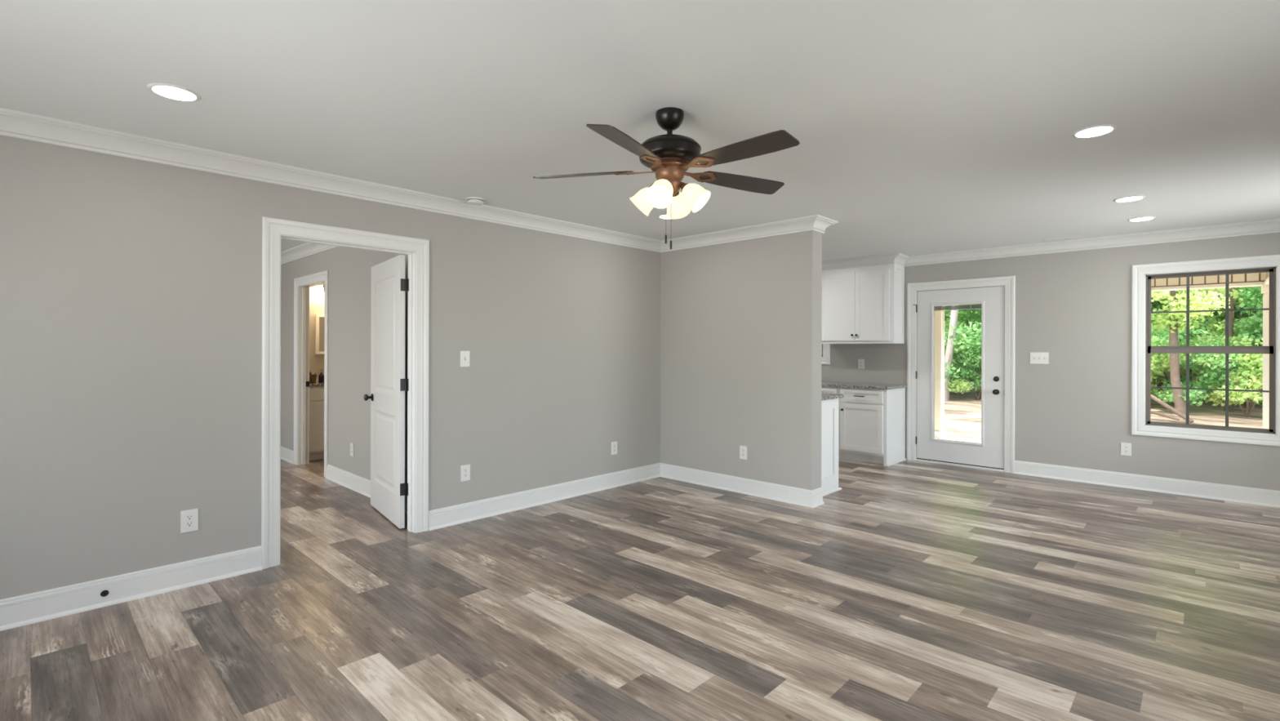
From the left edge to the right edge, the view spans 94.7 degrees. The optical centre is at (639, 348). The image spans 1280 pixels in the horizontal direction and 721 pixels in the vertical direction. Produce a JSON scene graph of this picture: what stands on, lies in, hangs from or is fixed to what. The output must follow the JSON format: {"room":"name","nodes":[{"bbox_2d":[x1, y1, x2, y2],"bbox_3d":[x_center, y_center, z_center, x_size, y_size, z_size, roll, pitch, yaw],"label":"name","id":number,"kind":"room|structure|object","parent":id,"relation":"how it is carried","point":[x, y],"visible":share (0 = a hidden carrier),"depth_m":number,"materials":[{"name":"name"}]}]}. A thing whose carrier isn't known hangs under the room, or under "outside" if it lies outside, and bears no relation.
{"room":"empty living room","nodes":[
{"label":"empty living room","id":0,"kind":"room"},
{"bbox_2d":[309,287,324,381],"bbox_3d":[-4.832,0.106,6.900,0.120,2.465,6.300,0,0,44],"label":"wall","id":1,"kind":"structure","parent":0,"point":[317,299],"depth_m":7.53,"materials":[{"name":"paint"}]},
{"bbox_2d":[311,284,324,291],"bbox_3d":[-3.840,-0.789,7.721,0.176,0.140,0.846,0,0,44],"label":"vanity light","id":2,"kind":"object","parent":1,"relation":"attached to","point":[318,288],"visible":0.14,"depth_m":7.42,"materials":[{"name":"white glass"}]},
{"bbox_2d":[315,314,324,354],"bbox_3d":[-3.789,-0.179,7.889,0.020,0.510,1.000,0,0,44],"label":"mirror","id":3,"kind":"object","parent":1,"relation":"attached to","point":[319,317],"visible":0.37,"depth_m":7.56,"materials":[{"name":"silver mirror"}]},
{"bbox_2d":[0,135,660,599],"bbox_3d":[-1.895,0.114,4.117,0.115,2.465,6.335,0,0,44],"label":"wall","id":4,"kind":"structure","parent":0,"point":[131,290],"depth_m":3.38,"materials":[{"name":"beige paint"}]},
{"bbox_2d":[100,590,108,596],"bbox_3d":[-2.790,1.278,3.075,0.006,0.033,0.033,0,0,44],"label":"cable grommet","id":5,"kind":"object","parent":4,"relation":"attached to","point":[104,593],"visible":1,"depth_m":3.07,"materials":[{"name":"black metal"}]},
{"bbox_2d":[180,508,198,533],"bbox_3d":[-2.553,0.977,3.343,0.008,0.124,0.080,0,0,44],"label":"wall outlet","id":6,"kind":"object","parent":4,"relation":"attached to","point":[189,517],"visible":1,"depth_m":3.34,"materials":[{"name":"white plastic"}]},
{"bbox_2d":[186,520,193,527],"bbox_3d":[-2.551,0.997,3.341,0.002,0.033,0.033,0,0,44],"label":"socket","id":7,"kind":"object","parent":6,"relation":"attached to","point":[188,523],"depth_m":3.34,"materials":[{"name":"white plastic"}]},
{"bbox_2d":[186,514,193,519],"bbox_3d":[-2.551,0.958,3.341,0.002,0.033,0.033,0,0,44],"label":"socket","id":8,"kind":"object","parent":6,"relation":"attached to","point":[188,517],"depth_m":3.34,"materials":[{"name":"white plastic"}]},
{"bbox_2d":[0,462,660,631],"bbox_3d":[-1.906,1.275,4.004,0.030,0.141,6.161,0,0,44],"label":"baseboard","id":9,"kind":"structure","parent":4,"relation":"attached to","point":[15,611],"depth_m":3.36,"materials":[{"name":"white paint"}]},
{"bbox_2d":[0,107,661,253],"bbox_3d":[-1.875,-1.066,3.980,0.100,0.106,6.161,0,0,44],"label":"crown molding","id":10,"kind":"structure","parent":4,"relation":"attached to","point":[13,123],"depth_m":3.59,"materials":[{"name":"white paint"}]},
{"bbox_2d":[261,216,429,568],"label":"door","id":11,"kind":"structure","parent":4,"relation":"in","point":[388,487],"depth_m":4.33,"materials":[{"name":"white paint"}]},
{"bbox_2d":[460,351,469,366],"bbox_3d":[-1.357,0.082,4.585,0.017,0.122,0.080,0,0,44],"label":"light switch","id":12,"kind":"object","parent":4,"relation":"attached to","point":[464,355],"visible":1,"depth_m":4.59,"materials":[{"name":"white plastic"}]},
{"bbox_2d":[460,463,470,481],"bbox_3d":[-1.358,0.970,4.593,0.008,0.124,0.080,0,0,44],"label":"wall outlet","id":13,"kind":"object","parent":4,"relation":"attached to","point":[464,469],"visible":1,"depth_m":4.59,"materials":[{"name":"white plastic"}]},
{"bbox_2d":[611,440,617,454],"bbox_3d":[-0.251,0.973,5.752,0.008,0.124,0.080,0,0,44],"label":"wall outlet","id":14,"kind":"object","parent":4,"relation":"attached to","point":[614,444],"visible":1,"depth_m":5.75,"materials":[{"name":"white plastic"}]},
{"bbox_2d":[280,246,408,483],"bbox_3d":[-2.956,0.111,5.933,3.928,2.465,0.115,0,0,44],"label":"wall","id":15,"kind":"structure","parent":0,"point":[349,268],"depth_m":5.80,"materials":[{"name":"beige paint"}]},
{"bbox_2d":[280,242,338,265],"bbox_3d":[-3.027,-1.069,5.856,3.928,0.106,0.100,0,0,44],"label":"crown molding","id":16,"kind":"structure","parent":15,"relation":"attached to","point":[308,249],"depth_m":6.54,"materials":[{"name":"white paint"}]},
{"bbox_2d":[293,270,328,477],"bbox_3d":[-3.579,0.268,6.514,1.070,2.148,0.136,0,0,44],"label":"door","id":17,"kind":"structure","parent":15,"relation":"in","point":[302,285],"depth_m":6.80,"materials":[{"name":"white paint"}]},
{"bbox_2d":[280,445,407,513],"bbox_3d":[-3.009,1.272,5.881,3.928,0.141,0.030,0,0,44],"label":"baseboard","id":18,"kind":"structure","parent":15,"relation":"attached to","point":[361,485],"depth_m":5.74,"materials":[{"name":"white paint"}]},
{"bbox_2d":[350,442,354,456],"bbox_3d":[-2.765,0.973,5.664,0.080,0.124,0.008,0,0,44],"label":"wall outlet","id":19,"kind":"object","parent":15,"relation":"attached to","point":[352,445],"visible":1,"depth_m":5.65,"materials":[{"name":"white plastic"}]},
{"bbox_2d":[0,457,1279,720],"bbox_3d":[-0.365,1.400,4.471,9.900,0.100,9.165,0,0,44],"label":"floor","id":20,"kind":"structure","parent":0,"point":[916,590],"depth_m":2.93,"materials":[{"name":"brown wood"}]},
{"bbox_2d":[309,381,324,460],"bbox_3d":[-3.769,0.882,7.491,0.598,0.918,1.013,0,0,44],"label":"bathroom vanity","id":21,"kind":"object","parent":20,"relation":"on","point":[316,389],"visible":0.02,"depth_m":7.01,"materials":[{"name":"white paint"}]},
{"bbox_2d":[309,373,316,382],"bbox_3d":[-4.015,0.361,7.176,0.124,0.121,0.140,0,0,44],"label":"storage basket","id":22,"kind":"object","parent":21,"relation":"on","point":[313,377],"visible":0.51,"depth_m":7.15,"materials":[{"name":"brown wicker"}]},
{"bbox_2d":[318,369,324,382],"bbox_3d":[-3.896,0.341,7.214,0.064,0.161,0.064,0,0,44],"label":"soap bottle","id":23,"kind":"object","parent":21,"relation":"on","point":[321,377],"visible":0.97,"depth_m":7.19,"materials":[{"name":"black plastic"}]},
{"bbox_2d":[821,398,841,496],"bbox_3d":[0.840,0.913,6.320,2.485,0.880,0.628,0,0,44],"label":"base cabinet","id":24,"kind":"object","parent":20,"relation":"on","point":[829,407],"visible":0.05,"depth_m":5.54,"materials":[{"name":"white paint"}]},
{"bbox_2d":[821,392,844,399],"bbox_3d":[0.843,0.456,6.311,2.500,0.032,0.618,0,0,44],"label":"countertop","id":25,"kind":"structure","parent":24,"relation":"on","point":[824,396],"depth_m":5.54,"materials":[{"name":"stone"}]},
{"bbox_2d":[821,386,842,458],"bbox_3d":[2.338,0.917,7.643,0.763,0.880,0.636,0,0,44],"label":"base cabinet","id":26,"kind":"object","parent":20,"relation":"on","point":[824,389],"visible":0.09,"depth_m":7.24,"materials":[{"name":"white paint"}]},
{"bbox_2d":[821,381,906,389],"bbox_3d":[2.083,0.460,7.902,2.675,0.032,0.616,0,0,44],"label":"countertop","id":27,"kind":"structure","parent":26,"relation":"on","point":[825,384],"depth_m":7.13,"materials":[{"name":"stone"}]},
{"bbox_2d":[839,387,906,466],"bbox_3d":[2.827,0.918,7.176,0.585,0.880,0.636,0,0,44],"label":"base cabinet","id":28,"kind":"object","parent":20,"relation":"on","point":[872,422],"visible":0.98,"depth_m":6.99,"materials":[{"name":"white paint"}]},
{"bbox_2d":[0,0,1279,261],"bbox_3d":[-0.372,-1.175,4.456,10.100,0.120,9.325,0,0,44],"label":"ceiling","id":29,"kind":"structure","parent":0,"point":[920,126],"depth_m":2.62,"materials":[{"name":"paint"}]},
{"bbox_2d":[146,83,200,102],"bbox_3d":[-2.038,-1.116,2.583,0.186,0.006,0.186,0,0,44],"label":"recessed light","id":30,"kind":"object","parent":29,"relation":"in","point":[171,91],"visible":1,"depth_m":2.57,"materials":[{"name":"white plastic"}]},
{"bbox_2d":[152,85,195,100],"bbox_3d":[-2.038,-1.116,2.583,0.151,0.003,0.151,0,0,44],"label":"diffuser","id":31,"kind":"object","parent":30,"relation":"attached to","point":[172,92],"depth_m":2.57,"materials":[{"name":"white plastic"}]},
{"bbox_2d":[466,196,484,205],"bbox_3d":[-1.234,-1.097,4.426,0.132,0.040,0.132,0,0,44],"label":"smoke detector","id":32,"kind":"object","parent":29,"relation":"attached to","point":[477,201],"visible":1,"depth_m":4.39,"materials":[{"name":"white plastic"}]},
{"bbox_2d":[657,213,670,218],"bbox_3d":[0.243,-1.110,4.985,0.186,0.006,0.186,0,0,44],"label":"recessed light","id":33,"kind":"object","parent":29,"relation":"in","point":[661,216],"visible":0.54,"depth_m":4.98,"materials":[{"name":"white plastic"}]},
{"bbox_2d":[533,106,799,249],"bbox_3d":[0.173,-0.790,2.759,1.226,0.646,1.274,0,0,44],"label":"ceiling fan","id":34,"kind":"object","parent":29,"relation":"hanging from","point":[670,155],"visible":1,"depth_m":2.71,"materials":[{"name":"brown metal"}]},
{"bbox_2d":[1042,235,1084,241],"bbox_3d":[4.254,-1.098,5.925,0.330,0.009,0.120,0,0,44],"label":"ceiling vent","id":35,"kind":"object","parent":29,"relation":"in","point":[1081,236],"visible":1,"depth_m":5.91,"materials":[{"name":"white plastic"}]},
{"bbox_2d":[1071,124,1117,137],"bbox_3d":[2.320,-1.105,3.015,0.186,0.006,0.186,0,0,44],"label":"recessed light","id":36,"kind":"object","parent":29,"relation":"in","point":[1099,130],"visible":1,"depth_m":3.00,"materials":[{"name":"white plastic"}]},
{"bbox_2d":[1075,126,1112,137],"bbox_3d":[2.320,-1.104,3.015,0.151,0.003,0.151,0,0,44],"label":"diffuser","id":37,"kind":"object","parent":36,"relation":"attached to","point":[1090,131],"depth_m":3.01,"materials":[{"name":"white plastic"}]},
{"bbox_2d":[1113,195,1146,202],"bbox_3d":[3.617,-1.101,4.361,0.186,0.006,0.186,0,0,44],"label":"recessed light","id":38,"kind":"object","parent":29,"relation":"in","point":[1130,198],"visible":1,"depth_m":4.34,"materials":[{"name":"white plastic"}]},
{"bbox_2d":[1116,196,1142,201],"bbox_3d":[3.617,-1.101,4.361,0.151,0.003,0.151,0,0,44],"label":"diffuser","id":39,"kind":"object","parent":38,"relation":"attached to","point":[1125,198],"depth_m":4.35,"materials":[{"name":"white plastic"}]},
{"bbox_2d":[1127,216,1155,221],"bbox_3d":[4.277,-1.100,5.031,0.186,0.006,0.186,0,0,44],"label":"recessed light","id":40,"kind":"object","parent":29,"relation":"in","point":[1144,218],"visible":1,"depth_m":5.02,"materials":[{"name":"white plastic"}]},
{"bbox_2d":[1130,217,1153,221],"bbox_3d":[4.277,-1.099,5.031,0.151,0.003,0.151,0,0,44],"label":"diffuser","id":41,"kind":"object","parent":40,"relation":"attached to","point":[1138,219],"depth_m":5.02,"materials":[{"name":"white plastic"}]},
{"bbox_2d":[660,231,822,489],"bbox_3d":[0.489,0.120,6.099,2.880,2.465,0.174,0,0,44],"label":"wall partition","id":42,"kind":"structure","parent":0,"point":[741,321],"depth_m":5.50,"materials":[{"name":"beige paint"}]},
{"bbox_2d":[660,462,824,507],"bbox_3d":[0.900,1.283,5.683,1.767,0.141,0.204,0,0,44],"label":"baseboard","id":43,"kind":"structure","parent":42,"relation":"attached to","point":[792,495],"depth_m":5.48,"materials":[{"name":"white paint"}]},
{"bbox_2d":[739,445,746,459],"bbox_3d":[0.967,0.976,5.516,0.080,0.124,0.008,0,0,44],"label":"wall outlet","id":44,"kind":"object","parent":42,"relation":"attached to","point":[743,449],"visible":1,"depth_m":5.51,"materials":[{"name":"white plastic"}]},
{"bbox_2d":[660,214,838,253],"bbox_3d":[0.529,-1.059,6.065,2.980,0.106,0.374,0,0,44],"label":"crown molding","id":45,"kind":"structure","parent":42,"relation":"attached to","point":[817,223],"depth_m":5.41,"materials":[{"name":"white paint"}]},
{"bbox_2d":[934,304,981,310],"bbox_3d":[3.688,-0.474,6.847,0.498,0.042,0.016,0,0,44],"label":"blind","id":46,"kind":"object","parent":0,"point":[951,307],"depth_m":6.85,"materials":[{"name":"grey plastic"}]},
{"bbox_2d":[821,232,1279,490],"bbox_3d":[3.839,0.129,6.768,7.040,2.465,0.160,0,0,44],"label":"wall","id":47,"kind":"structure","parent":0,"point":[1073,410],"depth_m":6.01,"materials":[{"name":"beige paint"}]},
{"bbox_2d":[821,343,830,364],"bbox_3d":[2.111,-0.284,8.405,1.331,1.011,0.181,0,0,44],"label":"window","id":48,"kind":"structure","parent":47,"relation":"in","point":[825,356],"depth_m":7.92,"materials":[{"name":"white paint"}]},
{"bbox_2d":[857,359,864,368],"bbox_3d":[2.848,0.204,7.598,0.080,0.124,0.008,0,0,44],"label":"wall outlet","id":49,"kind":"object","parent":47,"relation":"attached to","point":[860,362],"visible":1,"depth_m":7.59,"materials":[{"name":"white plastic"}]},
{"bbox_2d":[822,253,909,343],"bbox_3d":[2.778,-0.581,7.375,1.047,1.050,0.430,0,0,44],"label":"upper cabinet","id":50,"kind":"object","parent":47,"relation":"attached to","point":[863,298],"visible":0.95,"depth_m":7.22,"materials":[{"name":"white paint"}]},
{"bbox_2d":[906,275,1015,473],"bbox_3d":[3.711,0.286,6.852,1.129,2.150,0.214,0,0,44],"label":"door","id":51,"kind":"structure","parent":47,"relation":"in","point":[996,295],"depth_m":6.73,"materials":[{"name":"white paint"}]},
{"bbox_2d":[1030,351,1048,364],"bbox_3d":[4.238,0.105,6.263,0.166,0.122,0.017,0,0,44],"label":"light switch","id":52,"kind":"object","parent":47,"relation":"attached to","point":[1037,357],"visible":1,"depth_m":6.26,"materials":[{"name":"white plastic"}]},
{"bbox_2d":[904,218,1279,266],"bbox_3d":[3.752,-1.051,6.673,6.800,0.106,0.100,0,0,44],"label":"crown molding","id":53,"kind":"structure","parent":47,"relation":"attached to","point":[1267,226],"depth_m":5.83,"materials":[{"name":"white paint"}]},
{"bbox_2d":[1120,442,1131,455],"bbox_3d":[4.756,0.988,5.773,0.080,0.124,0.008,0,0,44],"label":"wall outlet","id":54,"kind":"object","parent":47,"relation":"attached to","point":[1126,447],"visible":1,"depth_m":5.77,"materials":[{"name":"white plastic"}]},
{"bbox_2d":[1013,460,1279,507],"bbox_3d":[5.149,1.294,5.381,2.986,0.141,0.030,0,0,44],"label":"baseboard","id":55,"kind":"structure","parent":47,"relation":"attached to","point":[1260,496],"depth_m":5.62,"materials":[{"name":"white paint"}]},
{"bbox_2d":[1131,253,1279,446],"bbox_3d":[5.221,0.019,5.432,1.061,1.651,0.181,0,0,44],"label":"window","id":56,"kind":"structure","parent":47,"relation":"in","point":[1142,275],"depth_m":5.45,"materials":[{"name":"white paint"}]},
{"bbox_2d":[1151,274,1269,346],"bbox_3d":[5.240,-0.344,5.450,0.784,0.649,0.008,0,0,44],"label":"grille","id":57,"kind":"object","parent":56,"relation":"attached to","point":[1187,276],"depth_m":5.50,"materials":[{"name":"black metal"}]},
{"bbox_2d":[1151,353,1269,426],"bbox_3d":[5.212,0.377,5.423,0.784,0.657,0.008,0,0,44],"label":"grille","id":58,"kind":"object","parent":56,"relation":"attached to","point":[1226,389],"depth_m":5.49,"materials":[{"name":"black metal"}]},
{"bbox_3d":[4.525,-1.262,8.422,7.500,0.080,3.175,0,0,44],"label":"ceiling","id":59,"kind":"structure","parent":0,"visible":0},
{"bbox_2d":[1151,272,1269,291],"bbox_3d":[5.141,-0.990,9.336,6.930,0.459,0.224,0,0,44],"label":"beam","id":60,"kind":"structure","parent":59,"relation":"attached to","point":[1256,279],"depth_m":7.35,"materials":[{"name":"beige wood"}]},
{"bbox_2d":[1264,271,1269,284],"bbox_3d":[6.616,-0.986,6.008,0.224,0.459,2.575,0,0,44],"label":"beam","id":61,"kind":"structure","parent":59,"relation":"attached to","point":[1267,281],"depth_m":6.83,"materials":[{"name":"beige wood"}]},
{"label":"outside","id":62,"kind":"structure","parent":0,"visible":0},
{"bbox_2d":[944,377,1262,439],"bbox_3d":[7.091,1.089,14.660,50.000,1.012,59.000,0,0,44],"label":"ground","id":63,"kind":"structure","parent":62,"point":[962,412],"depth_m":12.88,"materials":[{"name":"beige soil"}]},
{"bbox_2d":[944,306,958,400],"bbox_3d":[8.550,-1.524,16.207,0.534,6.208,0.255,0,0,44],"label":"trunk","id":64,"kind":"object","parent":63,"relation":"on","point":[953,315],"visible":0.33,"depth_m":16.15,"materials":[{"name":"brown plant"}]},
{"bbox_2d":[934,436,981,443],"bbox_3d":[4.364,1.530,8.334,7.200,0.165,2.835,0,0,44],"label":"floor","id":65,"kind":"structure","parent":63,"relation":"on","point":[944,437],"depth_m":9.35,"materials":[{"name":"concrete"}]},
{"bbox_2d":[934,305,945,438],"bbox_3d":[4.852,0.344,9.609,0.176,2.208,0.176,0,0,44],"label":"porch post","id":66,"kind":"object","parent":65,"relation":"on","point":[940,432],"visible":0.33,"depth_m":9.56,"materials":[{"name":"beige wood"}]},
{"bbox_2d":[1261,284,1269,428],"bbox_3d":[7.542,0.351,7.039,0.176,2.208,0.176,0,0,44],"label":"porch post","id":67,"kind":"object","parent":65,"relation":"on","point":[1264,288],"visible":0.37,"depth_m":7.03,"materials":[{"name":"beige wood"}]},
{"bbox_2d":[945,338,977,394],"bbox_3d":[8.410,0.571,16.579,1.832,1.778,1.768,0,0,-39],"label":"shrub","id":68,"kind":"object","parent":63,"relation":"on","point":[962,385],"visible":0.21,"depth_m":16.08,"materials":[{"name":"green plant"}]},
{"bbox_2d":[944,310,979,373],"bbox_3d":[12.545,-3.256,22.607,6.615,9.506,5.264,0,0,-19],"label":"tree","id":69,"kind":"object","parent":63,"relation":"on","point":[945,316],"visible":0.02,"depth_m":23.25,"materials":[{"name":"green plant"}]},
{"bbox_2d":[944,315,980,340],"bbox_3d":[8.489,-1.525,18.314,4.180,6.002,3.819,0,0,-34],"label":"tree","id":70,"kind":"object","parent":63,"relation":"on","point":[947,323],"visible":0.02,"depth_m":17.28,"materials":[{"name":"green plant"}]},
{"bbox_2d":[944,303,981,386],"bbox_3d":[9.913,-2.062,16.584,4.172,7.094,3.487,0,0,30],"label":"tree","id":71,"kind":"object","parent":63,"relation":"on","point":[960,331],"visible":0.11,"depth_m":16.34,"materials":[{"name":"green plant"}]},
{"bbox_2d":[944,334,981,399],"bbox_3d":[9.347,0.386,16.429,1.784,2.152,2.251,0,0,-24],"label":"shrub","id":72,"kind":"object","parent":63,"relation":"on","point":[976,380],"visible":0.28,"depth_m":16.25,"materials":[{"name":"green plant"}]},
{"bbox_2d":[944,311,981,383],"bbox_3d":[8.868,0.135,18.220,2.147,2.593,2.712,0,0,-11],"label":"tree","id":73,"kind":"object","parent":63,"relation":"on","point":[971,313],"visible":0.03,"depth_m":17.30,"materials":[{"name":"green plant"}]},
{"bbox_2d":[953,341,981,394],"bbox_3d":[10.051,0.353,17.668,2.232,2.166,2.153,0,0,-12],"label":"shrub","id":74,"kind":"object","parent":63,"relation":"on","point":[980,341],"visible":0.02,"depth_m":17.61,"materials":[{"name":"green plant"}]},
{"bbox_2d":[1151,410,1179,420],"bbox_3d":[10.374,1.328,11.837,0.662,0.199,0.115,0,0,44],"label":"fallen branch","id":75,"kind":"object","parent":63,"relation":"on","point":[1155,412],"visible":0.6,"depth_m":11.76,"materials":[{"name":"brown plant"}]},
{"bbox_2d":[1151,335,1186,399],"bbox_3d":[11.347,0.530,13.629,1.933,1.875,1.865,0,0,42],"label":"shrub","id":76,"kind":"object","parent":63,"relation":"on","point":[1154,357],"visible":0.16,"depth_m":13.04,"materials":[{"name":"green plant"}]},
{"bbox_2d":[1151,394,1194,422],"bbox_3d":[10.632,1.107,12.082,0.104,0.744,1.104,0,0,-25],"label":"fallen branch","id":77,"kind":"object","parent":63,"relation":"on","point":[1157,400],"visible":0.71,"depth_m":11.88,"materials":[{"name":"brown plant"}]},
{"bbox_2d":[1151,288,1231,415],"bbox_3d":[11.097,-1.712,12.359,1.993,6.816,1.702,0,0,44],"label":"tree","id":78,"kind":"object","parent":63,"relation":"on","point":[1175,319],"visible":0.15,"depth_m":12.38,"materials":[{"name":"green plant"}]},
{"bbox_2d":[1151,287,1238,376],"bbox_3d":[11.774,-1.516,14.384,3.819,6.002,4.180,0,0,0],"label":"tree","id":79,"kind":"object","parent":63,"relation":"on","point":[1235,292],"visible":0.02,"depth_m":13.30,"materials":[{"name":"green plant"}]},
{"bbox_2d":[1151,320,1239,395],"bbox_3d":[13.461,0.362,14.717,2.232,2.166,2.153,0,0,-30],"label":"shrub","id":80,"kind":"object","parent":63,"relation":"on","point":[1153,382],"visible":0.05,"depth_m":14.69,"materials":[{"name":"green plant"}]},
{"bbox_2d":[1151,324,1243,408],"bbox_3d":[12.169,0.451,13.021,1.684,2.035,2.129,0,0,36],"label":"shrub","id":81,"kind":"object","parent":63,"relation":"on","point":[1167,396],"visible":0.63,"depth_m":12.71,"materials":[{"name":"green plant"}]},
{"bbox_2d":[1151,287,1244,395],"bbox_3d":[14.760,-2.404,16.570,3.836,7.803,4.589,0,0,-28],"label":"tree","id":82,"kind":"object","parent":63,"relation":"on","point":[1154,303],"visible":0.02,"depth_m":16.34,"materials":[{"name":"green plant"}]},
{"bbox_2d":[1151,287,1262,401],"bbox_3d":[14.402,-1.659,14.778,4.390,6.302,4.010,0,0,28],"label":"tree","id":83,"kind":"object","parent":63,"relation":"on","point":[1209,317],"visible":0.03,"depth_m":14.26,"materials":[{"name":"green plant"}]},
{"bbox_2d":[1151,288,1262,384],"bbox_3d":[17.732,-3.242,18.561,5.264,9.506,6.615,0,0,-25],"label":"tree","id":84,"kind":"object","parent":63,"relation":"on","point":[1236,313],"visible":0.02,"depth_m":16.75,"materials":[{"name":"green plant"}]},
{"bbox_2d":[1168,314,1262,408],"bbox_3d":[13.987,0.149,13.697,2.145,2.593,2.713,0,0,-37],"label":"shrub","id":85,"kind":"object","parent":63,"relation":"on","point":[1193,332],"visible":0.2,"depth_m":13.81,"materials":[{"name":"green plant"}]},
{"bbox_2d":[1183,300,1255,342],"bbox_3d":[18.993,-2.807,16.204,6.013,8.642,4.785,0,0,16],"label":"tree","id":86,"kind":"object","parent":63,"relation":"on","point":[1215,314],"visible":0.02,"depth_m":17.59,"materials":[{"name":"green plant"}]},
{"bbox_2d":[1189,332,1262,417],"bbox_3d":[12.659,0.562,12.271,1.874,1.818,1.808,0,0,44],"label":"shrub","id":87,"kind":"object","parent":63,"relation":"on","point":[1239,397],"visible":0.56,"depth_m":12.16,"materials":[{"name":"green plant"}]},
{"bbox_2d":[1223,287,1234,412],"bbox_3d":[13.455,-1.763,13.470,0.180,6.703,0.235,0,0,44],"label":"trunk","id":88,"kind":"object","parent":63,"relation":"on","point":[1231,313],"visible":0.14,"depth_m":13.38,"materials":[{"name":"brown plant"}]},
{"bbox_2d":[1203,288,1260,373],"bbox_3d":[16.995,-2.397,14.138,3.836,7.803,4.589,0,0,-21],"label":"tree","id":89,"kind":"object","parent":63,"relation":"on","point":[1251,314],"visible":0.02,"depth_m":15.04,"materials":[{"name":"green plant"}]},
{"bbox_2d":[1202,286,1265,393],"bbox_3d":[14.081,-1.874,12.546,3.312,6.739,3.964,0,0,44],"label":"tree","id":90,"kind":"object","parent":63,"relation":"on","point":[1255,291],"visible":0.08,"depth_m":12.89,"materials":[{"name":"green plant"}]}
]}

